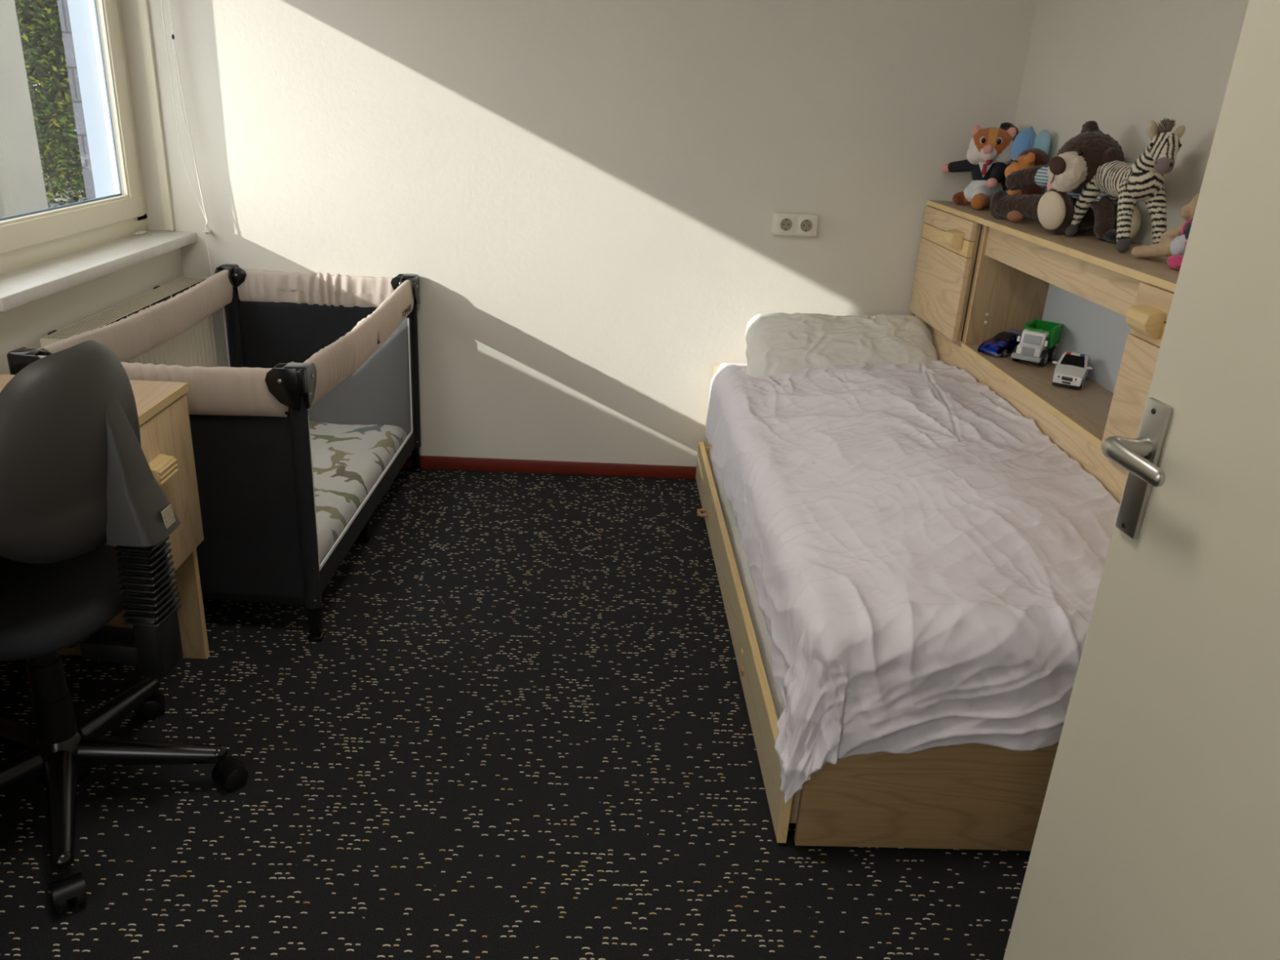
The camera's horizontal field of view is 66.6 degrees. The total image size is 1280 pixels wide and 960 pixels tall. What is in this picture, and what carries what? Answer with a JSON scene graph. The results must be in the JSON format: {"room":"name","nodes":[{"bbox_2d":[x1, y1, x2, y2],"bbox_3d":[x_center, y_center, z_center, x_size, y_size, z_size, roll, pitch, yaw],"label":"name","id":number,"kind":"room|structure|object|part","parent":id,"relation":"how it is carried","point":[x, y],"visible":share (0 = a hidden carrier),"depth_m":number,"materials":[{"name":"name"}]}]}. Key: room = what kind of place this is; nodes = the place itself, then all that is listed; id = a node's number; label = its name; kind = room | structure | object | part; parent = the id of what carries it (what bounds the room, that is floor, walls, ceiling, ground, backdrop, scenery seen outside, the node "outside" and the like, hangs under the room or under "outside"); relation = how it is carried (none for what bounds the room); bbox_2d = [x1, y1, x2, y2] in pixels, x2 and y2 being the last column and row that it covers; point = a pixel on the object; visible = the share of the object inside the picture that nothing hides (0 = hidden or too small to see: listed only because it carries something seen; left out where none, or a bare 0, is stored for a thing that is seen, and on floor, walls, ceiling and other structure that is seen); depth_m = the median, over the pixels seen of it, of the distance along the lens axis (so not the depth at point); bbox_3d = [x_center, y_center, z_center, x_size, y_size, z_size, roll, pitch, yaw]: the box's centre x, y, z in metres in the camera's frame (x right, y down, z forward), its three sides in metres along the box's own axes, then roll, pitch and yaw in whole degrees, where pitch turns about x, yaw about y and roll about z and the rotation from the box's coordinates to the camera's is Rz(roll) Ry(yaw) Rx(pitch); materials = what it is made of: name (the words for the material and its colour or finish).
{"room":"child's bedroom","nodes":[
{"label":"child's bedroom","id":0,"kind":"room"},
{"bbox_2d":[0,247,184,374],"bbox_3d":[-1.620,-0.362,1.083,0.160,2.500,4.775,2,22,-3],"label":"wall","id":1,"kind":"structure","parent":0,"point":[24,325],"depth_m":2.81,"materials":[{"name":"white paint"}]},
{"bbox_2d":[0,0,148,274],"bbox_3d":[-1.736,-1.298,2.557,0.152,1.460,1.430,2,22,-3],"label":"window","id":2,"kind":"structure","parent":1,"relation":"in","point":[118,211],"depth_m":3.14,"materials":[{"name":"beige paint"}]},
{"bbox_2d":[0,230,196,311],"bbox_3d":[-1.637,-0.645,2.900,0.165,0.035,1.190,2,22,-3],"label":"window sill","id":3,"kind":"structure","parent":1,"relation":"attached to","point":[18,287],"depth_m":2.80,"materials":[{"name":"stone"}]},
{"bbox_2d":[0,467,1031,959],"bbox_3d":[-0.215,0.880,1.689,3.600,0.100,5.100,2,22,-3],"label":"floor","id":4,"kind":"structure","parent":0,"point":[517,726],"depth_m":2.08,"materials":[{"name":"black carpet"}]},
{"bbox_2d":[0,373,209,658],"bbox_3d":[-1.302,0.322,1.821,0.567,0.722,1.209,2,22,-3],"label":"desk","id":5,"kind":"object","parent":4,"relation":"on","point":[162,411],"visible":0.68,"depth_m":2.25,"materials":[{"name":"laminate"}]},
{"bbox_3d":[-1.341,0.119,2.357,0.504,0.700,0.018,2,22,-3],"label":"leg panel","id":6,"kind":"part","parent":5,"relation":"part of","materials":[{"name":"brown wood"}]},
{"bbox_3d":[-1.036,-0.018,2.108,0.036,0.049,0.090,2,22,-3],"label":"drawer handle","id":7,"kind":"part","parent":5,"relation":"part of","materials":[{"name":"brown wood"}]},
{"bbox_3d":[-1.069,0.030,2.190,0.018,0.374,0.309,2,22,-3],"label":"drawer","id":8,"kind":"part","parent":5,"relation":"part of","materials":[{"name":"brown wood"}]},
{"bbox_2d":[0,340,248,915],"bbox_3d":[-1.129,0.205,1.829,0.657,0.952,0.630,4,22,3],"label":"office chair","id":9,"kind":"object","parent":4,"relation":"on","point":[77,477],"visible":1,"depth_m":1.73,"materials":[{"name":"black plastic"}]},
{"bbox_3d":[-1.309,0.513,2.016,0.281,0.077,0.055,13,24,23],"label":"arm","id":10,"kind":"part","parent":9,"relation":"part of","materials":[{"name":"black plastic"}]},
{"bbox_3d":[-1.274,0.587,1.833,0.055,0.077,0.281,22,28,39],"label":"arm","id":11,"kind":"part","parent":9,"relation":"part of","materials":[{"name":"black plastic"}]},
{"bbox_3d":[-1.076,0.608,1.811,0.055,0.077,0.281,-8,24,-27],"label":"arm","id":12,"kind":"part","parent":9,"relation":"part of","materials":[{"name":"black plastic"}]},
{"bbox_3d":[-1.171,0.213,1.820,0.430,0.071,0.415,4,22,3],"label":"seat","id":13,"kind":"part","parent":9,"relation":"part of","materials":[{"name":"black fabric"}]},
{"bbox_3d":[-1.003,0.314,1.867,0.060,0.097,0.157,9,22,13],"label":"adjust knob","id":14,"kind":"part","parent":9,"relation":"part of","materials":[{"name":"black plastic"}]},
{"bbox_3d":[-1.133,0.487,2.107,0.055,0.077,0.281,6,22,6],"label":"arm","id":15,"kind":"part","parent":9,"relation":"part of","materials":[{"name":"black plastic"}]},
{"bbox_3d":[-0.989,0.546,1.981,0.281,0.077,0.055,-1,22,-10],"label":"arm","id":16,"kind":"part","parent":9,"relation":"part of","materials":[{"name":"black plastic"}]},
{"bbox_2d":[40,276,217,367],"bbox_3d":[-1.585,-0.204,3.113,0.113,0.716,0.982,2,22,-3],"label":"radiator","id":17,"kind":"object","parent":4,"relation":"on","point":[196,346],"visible":0.12,"depth_m":3.18,"materials":[{"name":"beige metal"}]},
{"bbox_2d":[40,276,207,339],"bbox_3d":[-1.552,-0.538,3.005,0.086,0.014,0.930,2,22,-3],"label":"grille","id":18,"kind":"object","parent":17,"relation":"attached to","point":[123,310],"depth_m":2.94,"materials":[{"name":"beige metal"}]},
{"bbox_3d":[-1.544,-0.261,3.115,0.024,0.585,0.930,2,22,-3],"label":"panel","id":19,"kind":"part","parent":17,"relation":"part of","materials":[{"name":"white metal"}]},
{"bbox_2d":[6,263,422,641],"bbox_3d":[-1.166,-0.172,3.044,0.708,0.754,1.314,3,22,-1],"label":"cot","id":20,"kind":"object","parent":4,"relation":"on","point":[346,353],"visible":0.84,"depth_m":2.58,"materials":[{"name":"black fabric"}]},
{"bbox_3d":[-1.472,-0.464,2.929,0.052,0.139,1.190,3,22,-1],"label":"padded rail","id":21,"kind":"part","parent":20,"relation":"part of","materials":[{"name":"beige fabric"}]},
{"bbox_3d":[-1.150,-0.223,2.353,0.584,0.127,0.048,3,22,-1],"label":"padded rail","id":22,"kind":"part","parent":20,"relation":"part of","materials":[{"name":"beige fabric"}]},
{"bbox_3d":[-1.486,-0.450,3.607,0.039,0.622,0.040,3,22,-1],"label":"corner post","id":23,"kind":"part","parent":20,"relation":"part of","materials":[{"name":"black fabric"}]},
{"bbox_3d":[-1.167,0.064,2.472,0.621,0.527,0.016,3,22,-1],"label":"panel","id":24,"kind":"part","parent":20,"relation":"part of","materials":[{"name":"black fabric"}]},
{"bbox_3d":[-0.843,0.043,2.457,0.039,0.622,0.040,3,22,-1],"label":"corner post","id":25,"kind":"part","parent":20,"relation":"part of","materials":[{"name":"black fabric"}]},
{"bbox_3d":[-1.149,-0.684,3.515,0.584,0.128,0.059,3,22,-1],"label":"padded rail","id":26,"kind":"part","parent":20,"relation":"part of","materials":[{"name":"beige fabric"}]},
{"bbox_3d":[-0.862,0.359,2.582,0.038,0.140,0.038,3,22,-1],"label":"leg","id":27,"kind":"part","parent":20,"relation":"part of","materials":[{"name":"black plastic"}]},
{"bbox_3d":[-1.166,-0.392,3.623,0.621,0.527,0.016,3,22,-1],"label":"panel","id":28,"kind":"part","parent":20,"relation":"part of","materials":[{"name":"black fabric"}]},
{"bbox_2d":[309,421,407,563],"bbox_3d":[-1.178,0.030,3.124,0.600,0.094,1.194,3,22,-1],"label":"mattress","id":29,"kind":"object","parent":20,"relation":"on","point":[348,460],"visible":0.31,"depth_m":3.25,"materials":[{"name":"fabric"}]},
{"bbox_3d":[-0.828,-0.430,2.942,0.051,0.138,1.190,3,22,-1],"label":"padded rail","id":30,"kind":"part","parent":20,"relation":"part of","materials":[{"name":"beige fabric"}]},
{"bbox_3d":[-0.861,-0.101,3.744,0.038,0.140,0.038,3,22,-1],"label":"leg","id":31,"kind":"part","parent":20,"relation":"part of","materials":[{"name":"black plastic"}]},
{"bbox_3d":[-0.843,-0.417,3.619,0.039,0.622,0.040,3,22,-1],"label":"corner post","id":32,"kind":"part","parent":20,"relation":"part of","materials":[{"name":"black fabric"}]},
{"bbox_2d":[695,441,800,843],"bbox_3d":[0.559,0.304,2.888,0.686,0.154,2.006,2,22,-3],"label":"rail","id":33,"kind":"object","parent":4,"relation":"on","point":[762,715],"visible":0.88,"depth_m":2.44,"materials":[{"name":"brown wood"}]},
{"bbox_3d":[0.217,0.115,3.401,0.035,0.011,0.057,2,22,-3],"label":"drawer handle","id":34,"kind":"part","parent":33,"relation":"part of","materials":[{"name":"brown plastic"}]},
{"bbox_2d":[706,447,784,719],"bbox_3d":[0.557,0.253,2.885,0.563,0.175,1.890,2,22,-3],"label":"mattress","id":35,"kind":"object","parent":33,"relation":"in","point":[763,637],"visible":0.02,"depth_m":2.68,"materials":[{"name":"white fabric"}]},
{"bbox_2d":[706,364,1058,850],"bbox_3d":[0.670,0.167,2.831,0.751,0.458,2.014,2,22,-3],"label":"bed","id":36,"kind":"object","parent":4,"relation":"on","point":[967,796],"visible":0.09,"depth_m":1.93,"materials":[{"name":"brown wood"}]},
{"bbox_3d":[0.631,-0.203,3.757,0.731,0.458,0.018,2,22,-3],"label":"head panel","id":37,"kind":"part","parent":36,"relation":"part of","materials":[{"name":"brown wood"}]},
{"bbox_2d":[716,362,746,371],"bbox_3d":[0.671,-0.009,2.763,0.720,0.133,1.970,2,22,-3],"label":"mattress","id":38,"kind":"object","parent":36,"relation":"on","point":[722,365],"visible":0.1,"depth_m":3.59,"materials":[{"name":"white fabric"}]},
{"bbox_2d":[744,312,938,377],"bbox_3d":[0.698,-0.451,3.396,0.689,0.238,0.338,2,22,-3],"label":"pillow","id":39,"kind":"object","parent":38,"relation":"on","point":[778,343],"visible":0.79,"depth_m":3.33,"materials":[{"name":"white fabric"}]},
{"bbox_2d":[705,360,1119,803],"bbox_3d":[0.638,0.066,2.640,0.797,0.507,1.870,2,22,-3],"label":"duvet","id":40,"kind":"object","parent":38,"relation":"on","point":[926,564],"visible":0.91,"depth_m":2.02,"materials":[{"name":"white fabric"}]},
{"bbox_3d":[0.697,0.577,1.921,0.751,0.368,0.018,2,22,-3],"label":"foot panel","id":41,"kind":"part","parent":36,"relation":"part of","materials":[{"name":"brown wood"}]},
{"bbox_2d":[120,0,1037,466],"bbox_3d":[-0.145,-1.211,3.444,3.260,2.500,0.150,2,22,-3],"label":"wall","id":42,"kind":"structure","parent":0,"point":[582,197],"depth_m":3.40,"materials":[{"name":"white paint"}]},
{"bbox_2d":[137,0,174,231],"bbox_3d":[-1.615,-1.640,3.136,0.032,1.638,0.018,2,22,-3],"label":"trim","id":43,"kind":"structure","parent":42,"relation":"attached to","point":[143,6],"depth_m":3.29,"materials":[{"name":"beige paint"}]},
{"bbox_2d":[160,0,212,275],"bbox_3d":[-1.514,-1.413,3.208,0.077,1.500,0.056,2,22,-3],"label":"blind cord","id":44,"kind":"object","parent":42,"relation":"hanging from","point":[206,231],"visible":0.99,"depth_m":3.26,"materials":[{"name":"white fabric"}]},
{"bbox_2d":[402,454,696,479],"bbox_3d":[-0.222,-0.045,3.818,2.915,0.052,0.012,2,22,-3],"label":"baseboard","id":45,"kind":"structure","parent":42,"relation":"attached to","point":[426,461],"depth_m":3.81,"materials":[{"name":"red wood"}]},
{"bbox_2d":[771,212,818,236],"bbox_3d":[0.556,-0.914,3.486,0.162,0.078,0.032,2,22,-3],"label":"wall socket","id":46,"kind":"object","parent":42,"relation":"attached to","point":[784,223],"visible":1,"depth_m":3.47,"materials":[{"name":"beige plastic"}]},
{"bbox_2d":[1005,0,1248,245],"bbox_3d":[1.424,-0.499,1.879,0.150,2.500,3.375,2,22,-3],"label":"wall","id":47,"kind":"structure","parent":0,"point":[1122,66],"depth_m":2.62,"materials":[{"name":"white paint"}]},
{"bbox_2d":[909,200,1179,503],"bbox_3d":[1.141,-0.247,2.689,0.310,0.805,2.020,2,22,-3],"label":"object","id":48,"kind":"object","parent":47,"relation":"attached to","point":[979,276],"visible":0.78,"depth_m":2.73,"materials":[{"name":"brown wood"}]},
{"bbox_3d":[1.020,-0.663,3.336,0.018,0.264,0.486,2,22,-3],"label":"door","id":49,"kind":"part","parent":48,"relation":"part of","materials":[{"name":"brown wood"}]},
{"bbox_3d":[1.031,-0.861,3.257,0.018,0.056,0.486,2,22,-3],"label":"drawer","id":50,"kind":"part","parent":48,"relation":"part of","materials":[{"name":"brown wood"}]},
{"bbox_3d":[1.006,-0.772,3.132,0.040,0.056,0.084,2,22,-3],"label":"block handle","id":51,"kind":"part","parent":48,"relation":"part of","materials":[{"name":"brown wood"}]},
{"bbox_2d":[941,124,1016,209],"bbox_3d":[1.156,-1.060,3.296,0.193,0.259,0.292,2,22,-3],"label":"plush hamster","id":52,"kind":"object","parent":48,"relation":"on","point":[988,152],"visible":0.93,"depth_m":3.26,"materials":[{"name":"fabric"}]},
{"bbox_2d":[977,329,1022,357],"bbox_3d":[1.133,-0.426,3.028,0.175,0.061,0.079,-14,27,-37],"label":"car","id":53,"kind":"object","parent":48,"relation":"on","point":[1002,344],"visible":0.8,"depth_m":3.00,"materials":[{"name":"blue plastic"}]},
{"bbox_2d":[999,122,1018,191],"bbox_3d":[1.245,-1.095,3.377,0.091,0.273,0.112,2,22,-3],"label":"toy","id":54,"kind":"object","parent":48,"relation":"on","point":[1005,126],"visible":0.18,"depth_m":3.30,"materials":[{"name":"fabric"}]},
{"bbox_2d":[1004,147,1049,222],"bbox_3d":[1.168,-0.912,2.994,0.160,0.202,0.326,20,27,36],"label":"monkey","id":55,"kind":"object","parent":48,"relation":"on","point":[1033,157],"visible":0.39,"depth_m":3.01},
{"bbox_2d":[1005,126,1050,192],"bbox_3d":[1.239,-1.008,3.165,0.131,0.266,0.142,8,22,11],"label":"toy","id":56,"kind":"object","parent":48,"relation":"on","point":[1027,139],"visible":0.29,"depth_m":3.11,"materials":[{"name":"fabric"}]},
{"bbox_2d":[1010,318,1063,366],"bbox_3d":[1.197,-0.413,2.939,0.095,0.109,0.194,18,26,33],"label":"dump truck","id":57,"kind":"object","parent":48,"relation":"on","point":[1039,339],"visible":1,"depth_m":2.89,"materials":[{"name":"white plastic"}]},
{"bbox_2d":[1020,346,1035,356],"bbox_3d":[1.145,-0.378,2.879,0.038,0.028,0.006,18,26,33],"label":"radiator grille","id":58,"kind":"object","parent":57,"relation":"attached to","point":[1025,351],"depth_m":2.88,"materials":[{"name":"grey plastic"}]},
{"bbox_2d":[989,120,1124,239],"bbox_3d":[1.195,-0.855,2.741,0.228,0.298,0.502,2,22,-3],"label":"plush bear","id":59,"kind":"object","parent":48,"relation":"on","point":[1077,161],"visible":0.88,"depth_m":2.60},
{"bbox_2d":[1051,351,1093,389],"bbox_3d":[1.211,-0.313,2.729,0.106,0.082,0.180,15,24,26],"label":"police car","id":60,"kind":"object","parent":48,"relation":"on","point":[1071,371],"visible":1,"depth_m":2.68,"materials":[{"name":"white plastic"}]},
{"bbox_2d":[1061,376,1072,381],"bbox_3d":[1.166,-0.277,2.661,0.028,0.010,0.003,15,24,26],"label":"radiator grille","id":61,"kind":"object","parent":60,"relation":"attached to","point":[1063,378],"depth_m":2.66,"materials":[{"name":"grey plastic"}]},
{"bbox_3d":[1.304,-0.425,2.623,0.006,0.376,2.000,2,22,-3],"label":"panel","id":62,"kind":"part","parent":48,"relation":"part of","materials":[{"name":"white wood"}]},
{"bbox_2d":[1095,206,1141,243],"bbox_3d":[1.261,-0.673,2.559,0.082,0.094,0.119,2,22,-3],"label":"toy","id":63,"kind":"object","parent":48,"relation":"on","point":[1110,236],"visible":0.48,"depth_m":2.52,"materials":[{"name":"fabric"}]},
{"bbox_2d":[1064,118,1185,253],"bbox_3d":[1.219,-0.739,2.425,0.135,0.310,0.485,4,22,1],"label":"zebra","id":64,"kind":"object","parent":48,"relation":"on","point":[1143,180],"visible":0.91,"depth_m":2.35,"materials":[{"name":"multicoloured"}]},
{"bbox_3d":[1.064,-0.104,1.932,0.018,0.264,0.484,2,22,-3],"label":"door","id":65,"kind":"part","parent":48,"relation":"part of","materials":[{"name":"brown wood"}]},
{"bbox_3d":[1.041,-0.328,2.015,0.040,0.056,0.084,2,22,-3],"label":"block handle","id":66,"kind":"part","parent":48,"relation":"part of","materials":[{"name":"brown wood"}]},
{"bbox_3d":[1.075,-0.303,1.853,0.018,0.056,0.484,2,22,-3],"label":"drawer","id":67,"kind":"part","parent":48,"relation":"part of","materials":[{"name":"brown wood"}]},
{"bbox_2d":[1131,191,1199,269],"bbox_3d":[1.218,-0.573,2.196,0.117,0.169,0.249,2,22,-3],"label":"doll","id":68,"kind":"object","parent":48,"relation":"on","point":[1173,242],"visible":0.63,"depth_m":2.17},
{"bbox_3d":[1.210,-0.544,2.152,0.018,0.064,0.060,8,22,12],"label":"dress trim","id":69,"kind":"part","parent":68,"relation":"part of","materials":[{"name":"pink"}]},
{"bbox_3d":[-0.090,0.366,-0.530,3.600,2.500,1.650,2,22,-3],"label":"wall","id":70,"kind":"structure","parent":0,"visible":0},
{"bbox_2d":[1003,0,1279,959],"bbox_3d":[0.635,0.108,0.759,0.101,2.090,0.860,0,22,-8],"label":"door","id":71,"kind":"structure","parent":70,"relation":"in","point":[1157,837],"depth_m":1.05,"materials":[{"name":"paint"}]},
{"bbox_3d":[0.555,-0.022,1.089,0.042,0.029,0.102,2,22,-3],"label":"handle","id":72,"kind":"part","parent":71,"relation":"part of","materials":[{"name":"silver metal"}]},
{"bbox_3d":[0.587,-0.012,1.137,0.009,0.165,0.039,0,22,-8],"label":"handle plate","id":73,"kind":"part","parent":71,"relation":"part of","materials":[{"name":"silver metal"}]},
{"label":"outside","id":74,"kind":"structure","parent":0,"visible":0},
{"bbox_2d":[47,188,86,207],"bbox_3d":[-21.633,-8.491,22.859,38.300,0.100,70.000,2,22,-3],"label":"ground","id":75,"kind":"structure","parent":74,"point":[52,206],"depth_m":12.05,"materials":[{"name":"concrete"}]},
{"bbox_2d":[0,0,48,217],"bbox_3d":[-6.532,-3.656,5.613,5.200,5.250,0.490,2,22,-3],"label":"exterior wall","id":76,"kind":"structure","parent":75,"relation":"on","point":[22,186],"depth_m":6.27,"materials":[{"name":"grey"}]},
{"bbox_2d":[14,0,86,200],"bbox_3d":[-5.116,-5.115,8.785,3.677,5.788,2.800,4,22,3],"label":"hedge","id":77,"kind":"object","parent":75,"relation":"on","point":[38,20],"visible":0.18,"depth_m":8.68,"materials":[{"name":"green plant"}]},
{"bbox_2d":[42,160,86,208],"bbox_3d":[-7.232,-3.561,11.498,3.482,0.656,1.385,2,22,-3],"label":"hedge","id":78,"kind":"object","parent":75,"relation":"on","point":[77,197],"visible":0.09,"depth_m":11.18,"materials":[{"name":"green plant"}]},
{"bbox_2d":[57,0,96,199],"bbox_3d":[-2.054,-1.745,3.898,0.370,3.450,0.250,2,22,-3],"label":"wall","id":79,"kind":"structure","parent":75,"relation":"on","point":[63,7],"depth_m":3.85,"materials":[{"name":"brick"}]}
]}

